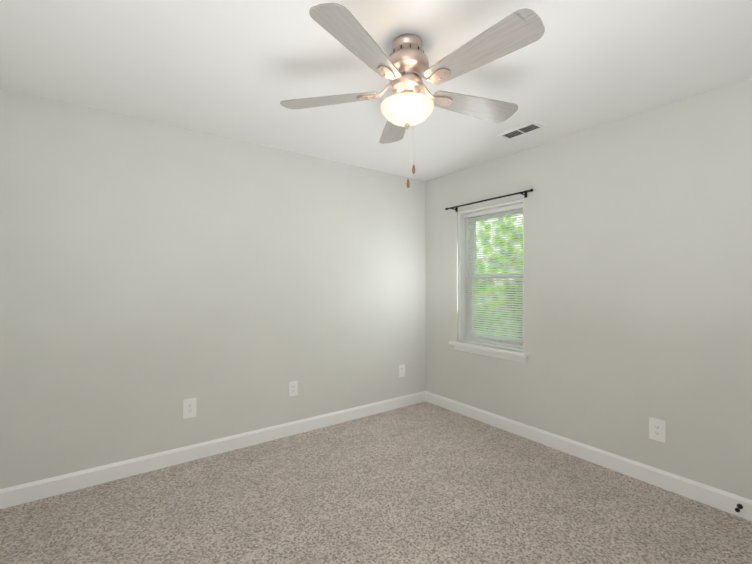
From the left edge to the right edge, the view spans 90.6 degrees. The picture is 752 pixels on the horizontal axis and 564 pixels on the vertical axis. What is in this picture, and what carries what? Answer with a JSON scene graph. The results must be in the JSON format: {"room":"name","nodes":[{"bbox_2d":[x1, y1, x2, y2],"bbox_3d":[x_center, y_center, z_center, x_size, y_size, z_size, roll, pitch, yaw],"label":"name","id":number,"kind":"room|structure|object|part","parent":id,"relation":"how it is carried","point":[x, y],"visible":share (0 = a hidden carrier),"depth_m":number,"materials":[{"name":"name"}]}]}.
{"room":"empty bedroom","nodes":[
{"label":"empty bedroom","id":0,"kind":"room"},
{"bbox_2d":[0,87,425,488],"bbox_3d":[-0.913,0.095,3.199,3.876,2.440,0.200,0,0,-36],"label":"wall","id":1,"kind":"structure","parent":0,"point":[153,275],"depth_m":2.70,"materials":[{"name":"paint"}]},
{"bbox_2d":[183,398,195,418],"bbox_3d":[-1.369,0.928,2.736,0.088,0.139,0.008,0,0,-36],"label":"electrical outlet","id":2,"kind":"object","parent":1,"relation":"attached to","point":[189,408],"visible":1,"depth_m":2.73,"materials":[{"name":"white plastic"}]},
{"bbox_2d":[0,391,423,508],"bbox_3d":[-0.851,1.259,3.107,3.476,0.110,0.014,0,0,-36],"label":"baseboard","id":3,"kind":"structure","parent":1,"relation":"attached to","point":[44,488],"depth_m":2.69,"materials":[{"name":"white wood"}]},
{"bbox_2d":[289,381,297,395],"bbox_3d":[-0.713,0.920,3.212,0.080,0.126,0.008,0,0,-36],"label":"electrical outlet","id":4,"kind":"object","parent":1,"relation":"attached to","point":[293,388],"visible":1,"depth_m":3.21,"materials":[{"name":"white plastic"}]},
{"bbox_2d":[399,364,404,376],"bbox_3d":[0.274,0.938,3.929,0.080,0.126,0.008,0,0,-36],"label":"electrical outlet","id":5,"kind":"object","parent":1,"relation":"attached to","point":[401,370],"visible":1,"depth_m":3.92,"materials":[{"name":"white plastic"}]},
{"bbox_2d":[0,401,751,563],"bbox_3d":[0.145,1.359,1.735,3.876,0.100,3.804,0,0,-36],"label":"floor","id":6,"kind":"structure","parent":0,"point":[425,482],"depth_m":2.13,"materials":[{"name":"carpet"}]},
{"bbox_2d":[0,0,751,180],"bbox_3d":[0.145,-1.181,1.746,3.876,0.100,3.804,0,0,-36],"label":"ceiling","id":7,"kind":"structure","parent":0,"point":[241,70],"depth_m":1.94,"materials":[{"name":"paint"}]},
{"bbox_2d":[280,3,544,187],"bbox_3d":[0.179,-0.805,1.743,1.227,0.652,1.204,0,0,-36],"label":"ceiling fan","id":8,"kind":"object","parent":7,"relation":"hanging from","point":[404,68],"visible":1,"depth_m":1.65,"materials":[{"name":"grey wood"}]},
{"bbox_3d":[0.147,-0.791,1.763,0.252,0.088,0.252,0,0,-36],"label":"lamp shade","id":9,"kind":"part","parent":8,"relation":"part of","materials":[{"name":"white glass"}]},
{"bbox_2d":[498,121,545,139],"bbox_3d":[1.081,-1.123,2.774,0.150,0.009,0.300,0,0,-36],"label":"ceiling vent","id":10,"kind":"object","parent":7,"relation":"in","point":[528,128],"visible":1,"depth_m":2.76,"materials":[{"name":"white metal"}]},
{"bbox_2d":[426,77,751,499],"bbox_3d":[1.632,0.093,2.819,0.200,2.440,3.404,0,0,-36],"label":"wall","id":11,"kind":"structure","parent":0,"point":[637,271],"depth_m":2.52,"materials":[{"name":"paint"}]},
{"bbox_2d":[445,189,532,211],"bbox_3d":[1.015,-0.743,3.441,0.074,0.060,0.966,0,0,-36],"label":"curtain rod","id":12,"kind":"object","parent":11,"relation":"attached to","point":[521,193],"visible":1,"depth_m":3.34,"materials":[{"name":"black metal"}]},
{"bbox_2d":[449,199,529,362],"bbox_3d":[1.093,-0.014,3.504,0.270,1.399,0.845,0,0,-36],"label":"window","id":13,"kind":"structure","parent":11,"relation":"in","point":[513,353],"depth_m":3.65,"materials":[{"name":"white"}]},
{"bbox_2d":[464,203,522,347],"bbox_3d":[1.111,-0.056,3.517,0.053,1.267,0.693,0,0,-36],"label":"window blinds","id":14,"kind":"object","parent":13,"relation":"attached to","point":[470,315],"visible":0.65,"depth_m":3.51,"materials":[{"name":"white plastic"}]},
{"bbox_2d":[424,391,751,520],"bbox_3d":[1.550,1.258,2.746,0.014,0.110,3.330,0,0,-36],"label":"baseboard","id":15,"kind":"structure","parent":11,"relation":"attached to","point":[725,501],"depth_m":2.59,"materials":[{"name":"white wood"}]},
{"bbox_2d":[735,504,742,511],"bbox_3d":[2.001,1.250,2.054,0.069,0.026,0.025,0,0,-36],"label":"door stop","id":16,"kind":"object","parent":15,"relation":"attached to","point":[739,506],"visible":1,"depth_m":2.06,"materials":[{"name":"black rubber"}]},
{"bbox_2d":[649,417,665,442],"bbox_3d":[1.810,0.951,2.394,0.008,0.139,0.088,0,0,-36],"label":"electrical outlet","id":17,"kind":"object","parent":11,"relation":"attached to","point":[657,429],"visible":1,"depth_m":2.39,"materials":[{"name":"white plastic"}]},
{"label":"outside","id":18,"kind":"structure","parent":0,"visible":0},
{"bbox_2d":[474,214,522,337],"bbox_3d":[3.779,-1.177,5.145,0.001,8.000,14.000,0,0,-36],"label":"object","id":19,"kind":"structure","parent":18,"point":[499,267],"depth_m":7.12,"materials":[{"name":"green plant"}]}
]}

